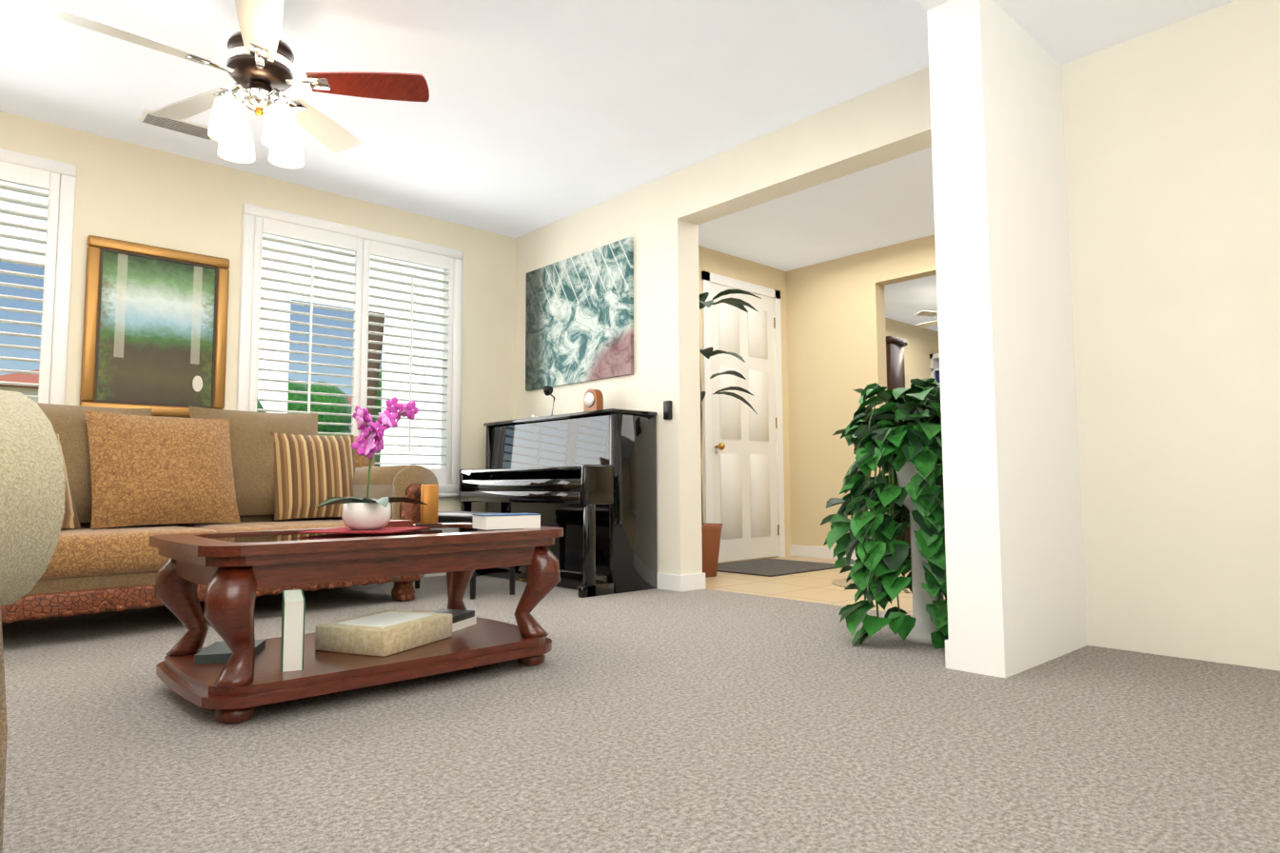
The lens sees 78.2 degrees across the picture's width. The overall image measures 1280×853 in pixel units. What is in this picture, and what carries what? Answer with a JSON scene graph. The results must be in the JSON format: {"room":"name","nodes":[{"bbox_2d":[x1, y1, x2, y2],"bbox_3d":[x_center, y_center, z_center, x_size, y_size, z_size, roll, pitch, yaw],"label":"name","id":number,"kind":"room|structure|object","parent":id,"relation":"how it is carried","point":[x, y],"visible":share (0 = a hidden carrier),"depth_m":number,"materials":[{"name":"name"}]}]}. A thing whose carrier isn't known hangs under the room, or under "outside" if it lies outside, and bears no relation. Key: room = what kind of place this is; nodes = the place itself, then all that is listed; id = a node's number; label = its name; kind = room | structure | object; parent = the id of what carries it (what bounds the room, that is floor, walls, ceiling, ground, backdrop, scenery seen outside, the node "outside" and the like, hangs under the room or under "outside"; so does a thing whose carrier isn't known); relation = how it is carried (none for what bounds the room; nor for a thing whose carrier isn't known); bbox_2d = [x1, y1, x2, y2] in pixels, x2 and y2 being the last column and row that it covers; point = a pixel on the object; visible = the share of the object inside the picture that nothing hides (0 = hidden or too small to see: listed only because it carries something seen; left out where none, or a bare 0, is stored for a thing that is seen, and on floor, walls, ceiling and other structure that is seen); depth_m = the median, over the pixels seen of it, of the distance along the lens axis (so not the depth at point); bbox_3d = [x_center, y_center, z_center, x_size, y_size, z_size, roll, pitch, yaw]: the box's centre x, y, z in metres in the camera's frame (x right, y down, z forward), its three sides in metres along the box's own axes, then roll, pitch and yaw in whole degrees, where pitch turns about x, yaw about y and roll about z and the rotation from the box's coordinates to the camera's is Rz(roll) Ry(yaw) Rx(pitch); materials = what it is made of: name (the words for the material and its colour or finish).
{"room":"living room","nodes":[
{"label":"living room","id":0,"kind":"room"},
{"bbox_2d":[0,110,515,511],"bbox_3d":[-3.166,-0.335,4.674,6.010,2.740,0.200,4,-6,-43],"label":"wall","id":1,"kind":"structure","parent":0,"point":[135,193],"depth_m":5.07,"materials":[{"name":"paint"}]},
{"bbox_2d":[0,148,76,404],"bbox_3d":[-3.906,-0.570,3.965,1.700,1.930,0.262,4,-6,-43],"label":"window shutter","id":2,"kind":"object","parent":1,"relation":"attached to","point":[56,180],"visible":0.69,"depth_m":4.40,"materials":[{"name":"white wood"}]},
{"bbox_2d":[79,235,229,417],"bbox_3d":[-2.908,-0.575,4.766,0.750,1.030,0.038,4,-6,-43],"label":"picture frame","id":3,"kind":"object","parent":1,"relation":"attached to","point":[155,329],"visible":0.83,"depth_m":4.75,"materials":[{"name":"gold metal"}]},
{"bbox_2d":[236,202,462,496],"bbox_3d":[-2.048,-0.452,5.674,1.645,1.930,0.262,4,-6,-43],"label":"window shutter","id":4,"kind":"object","parent":1,"relation":"attached to","point":[362,244],"visible":0.77,"depth_m":5.60,"materials":[{"name":"white wood"}]},
{"bbox_2d":[424,571,446,576],"bbox_3d":[-3.086,0.975,4.497,5.610,0.100,0.015,4,-6,-43],"label":"baseboard","id":5,"kind":"structure","parent":1,"relation":"attached to","point":[443,573],"depth_m":5.91,"materials":[{"name":"white"}]},
{"bbox_2d":[0,0,938,331],"bbox_3d":[1.489,-1.809,4.661,12.700,0.150,6.900,4,-6,-43],"label":"ceiling","id":6,"kind":"structure","parent":0,"point":[531,116],"depth_m":4.16,"materials":[{"name":"paint"}]},
{"bbox_2d":[137,108,214,140],"bbox_3d":[-2.628,-1.716,4.503,0.380,0.016,0.170,4,-6,-43],"label":"ceiling vent","id":7,"kind":"object","parent":6,"relation":"in","point":[192,128],"visible":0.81,"depth_m":4.48,"materials":[{"name":"white metal"}]},
{"bbox_2d":[57,0,429,168],"bbox_3d":[-1.653,-1.494,3.325,1.301,0.645,1.355,4,-6,-43],"label":"fan","id":8,"kind":"object","parent":6,"relation":"hanging from","point":[259,68],"visible":1,"depth_m":3.31,"materials":[{"name":"white wood"}]},
{"bbox_2d":[914,310,938,328],"bbox_3d":[3.557,-1.221,8.540,1.261,0.470,1.254,4,-6,-43],"label":"fan","id":9,"kind":"object","parent":6,"relation":"hanging from","point":[927,313],"depth_m":8.44,"materials":[{"name":"beige wood"}]},
{"bbox_2d":[1,574,1279,852],"bbox_3d":[-0.921,0.889,2.150,6.010,0.100,6.800,4,-6,-43],"label":"floor carpet","id":10,"kind":"object","parent":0,"point":[659,719],"visible":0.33,"depth_m":2.04,"materials":[{"name":"grey carpet"}]},
{"bbox_2d":[0,389,65,852],"bbox_3d":[-2.123,0.313,1.094,2.560,0.905,1.167,-3,-5,28],"label":"armchair","id":11,"kind":"object","parent":10,"relation":"on","point":[32,482],"visible":1,"depth_m":0.99,"materials":[{"name":"beige fabric"}]},
{"bbox_2d":[0,402,438,622],"bbox_3d":[-2.399,0.427,4.206,1.100,1.143,2.420,-4,-6,42],"label":"loveseat","id":12,"kind":"object","parent":10,"relation":"on","point":[136,479],"visible":0.67,"depth_m":4.13,"materials":[{"name":"brown fabric"}]},
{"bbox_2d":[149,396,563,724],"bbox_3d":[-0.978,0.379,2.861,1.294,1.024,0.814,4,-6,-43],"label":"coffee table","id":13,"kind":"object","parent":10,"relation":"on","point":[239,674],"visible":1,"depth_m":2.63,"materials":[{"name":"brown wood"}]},
{"bbox_2d":[414,511,515,599],"bbox_3d":[-1.134,0.807,5.071,0.360,0.500,0.800,4,-6,-43],"label":"piano bench","id":14,"kind":"object","parent":10,"relation":"on","point":[455,516],"visible":0.23,"depth_m":4.88,"materials":[{"name":"black wood"}]},
{"bbox_2d":[458,385,657,597],"bbox_3d":[-0.629,0.380,5.531,0.630,1.415,1.524,4,-6,-43],"label":"piano","id":15,"kind":"object","parent":10,"relation":"on","point":[586,479],"visible":0.85,"depth_m":5.14,"materials":[{"name":"black paint"}]},
{"bbox_2d":[820,377,948,648],"bbox_3d":[1.155,0.373,3.486,0.710,1.219,0.684,4,-6,-43],"label":"pothos plant","id":16,"kind":"object","parent":10,"relation":"on","point":[898,433],"visible":0.65,"depth_m":3.34,"materials":[{"name":"green plant"}]},
{"bbox_2d":[698,245,790,563],"bbox_3d":[0.555,-0.189,6.903,2.490,2.740,0.200,4,-6,-43],"label":"wall","id":17,"kind":"structure","parent":0,"point":[716,262],"depth_m":7.43,"materials":[{"name":"paint"}]},
{"bbox_2d":[701,270,785,562],"bbox_3d":[0.964,-0.068,7.080,1.080,2.520,0.120,4,-6,-43],"label":"door","id":18,"kind":"structure","parent":17,"relation":"attached to","point":[743,478],"depth_m":7.09,"materials":[{"name":"white wood"}]},
{"bbox_2d":[705,555,945,614],"bbox_3d":[2.501,1.061,4.702,2.490,0.100,5.920,4,-6,-43],"label":"floor","id":19,"kind":"structure","parent":0,"point":[817,586],"depth_m":5.20,"materials":[{"name":"beige tile"}]},
{"bbox_2d":[699,289,761,577],"bbox_3d":[0.453,0.013,5.925,0.962,2.193,0.844,4,-6,-43],"label":"plant","id":20,"kind":"object","parent":19,"relation":"on","point":[711,533],"visible":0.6,"depth_m":5.88,"materials":[{"name":"green plant"}]},
{"bbox_2d":[717,557,849,576],"bbox_3d":[1.053,1.140,6.412,1.050,0.012,0.850,4,-6,-43],"label":"doormat","id":21,"kind":"object","parent":19,"relation":"on","point":[770,567],"visible":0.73,"depth_m":6.32,"materials":[{"name":"grey fabric"}]},
{"bbox_2d":[831,575,911,592],"bbox_3d":[1.765,1.058,5.303,0.920,0.004,0.920,4,-6,-43],"label":"medallion","id":22,"kind":"object","parent":19,"relation":"on","point":[841,581],"visible":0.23,"depth_m":5.34,"materials":[{"name":"tile"}]},
{"bbox_2d":[786,234,936,548],"bbox_3d":[3.354,-0.300,5.598,0.150,2.740,5.520,4,-6,-43],"label":"wall","id":23,"kind":"structure","parent":0,"point":[836,334],"depth_m":7.23,"materials":[{"name":"paint"}]},
{"bbox_2d":[789,544,857,560],"bbox_3d":[1.760,1.144,7.110,0.015,0.100,0.975,4,-6,-43],"label":"baseboard","id":24,"kind":"structure","parent":23,"relation":"attached to","point":[796,550],"depth_m":7.26,"materials":[{"name":"white wood"}]},
{"bbox_2d":[513,0,1279,670],"bbox_3d":[1.207,-0.392,4.220,0.200,2.740,6.400,4,-6,-43],"label":"wall","id":25,"kind":"structure","parent":0,"point":[1172,154],"depth_m":3.18,"materials":[{"name":"paint"}]},
{"bbox_2d":[525,236,633,391],"bbox_3d":[-0.484,-0.803,5.916,0.029,0.960,1.270,4,-6,-43],"label":"picture","id":26,"kind":"object","parent":25,"relation":"attached to","point":[579,318],"visible":0.93,"depth_m":5.84},
{"bbox_2d":[663,400,671,419],"bbox_3d":[0.181,-0.107,5.145,0.030,0.120,0.060,4,-6,-43],"label":"light switch","id":27,"kind":"object","parent":25,"relation":"attached to","point":[667,409],"visible":0.94,"depth_m":5.13,"materials":[{"name":"black plastic"}]},
{"bbox_2d":[656,572,685,591],"bbox_3d":[-0.372,1.049,5.679,0.015,0.100,1.875,4,-6,-43],"label":"baseboard","id":28,"kind":"structure","parent":25,"relation":"attached to","point":[681,582],"depth_m":5.05,"materials":[{"name":"white"}]},
{"bbox_2d":[684,571,705,589],"bbox_3d":[0.081,1.033,5.505,0.015,0.100,1.005,4,-6,-43],"label":"baseboard","id":29,"kind":"structure","parent":25,"relation":"attached to","point":[697,580],"depth_m":5.08,"materials":[{"name":"white"}]},
{"bbox_2d":[885,317,939,388],"bbox_3d":[2.729,-0.017,9.364,4.350,2.740,0.480,4,-6,-43],"label":"wall","id":30,"kind":"structure","parent":0,"point":[921,346],"depth_m":10.30,"materials":[{"name":"paint"}]},
{"bbox_2d":[927,0,1087,678],"bbox_3d":[1.487,-0.351,3.166,0.810,2.500,0.200,4,-6,-43],"label":"wall","id":31,"kind":"structure","parent":0,"point":[1014,572],"depth_m":2.95,"materials":[{"name":"white paint"}]},
{"bbox_2d":[945,638,949,668],"bbox_3d":[1.420,0.852,3.155,0.810,0.100,0.015,4,-6,-43],"label":"baseboard","id":32,"kind":"structure","parent":31,"relation":"attached to","point":[947,662],"depth_m":2.88,"materials":[{"name":"white"}]},
{"bbox_2d":[914,0,1236,65],"bbox_3d":[0.441,-1.891,0.860,5.610,0.240,2.340,4,-6,-43],"label":"ceiling","id":33,"kind":"structure","parent":0,"point":[1060,32],"depth_m":3.11,"materials":[{"name":"paint"}]},
{"bbox_3d":[4.798,1.231,7.140,4.200,0.100,6.400,4,-6,-43],"label":"floor","id":34,"kind":"structure","parent":0,"visible":0},
{"bbox_2d":[886,335,910,546],"bbox_3d":[2.203,0.223,7.835,0.670,2.040,1.120,4,-6,-43],"label":"hutch","id":35,"kind":"object","parent":34,"relation":"on","point":[895,361],"visible":0.1,"depth_m":7.34,"materials":[{"name":"brown wood"}]},
{"bbox_2d":[929,353,940,384],"bbox_3d":[4.717,0.176,9.806,0.402,2.400,2.095,4,-6,-43],"label":"bookshelf","id":36,"kind":"object","parent":34,"relation":"on","point":[935,364],"depth_m":10.53,"materials":[{"name":"white"}]},
{"label":"outside","id":37,"kind":"structure","parent":0,"visible":0},
{"bbox_2d":[0,180,443,468],"bbox_3d":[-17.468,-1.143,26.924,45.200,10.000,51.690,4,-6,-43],"label":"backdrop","id":38,"kind":"structure","parent":37,"point":[32,378],"depth_m":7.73,"materials":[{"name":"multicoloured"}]}
]}

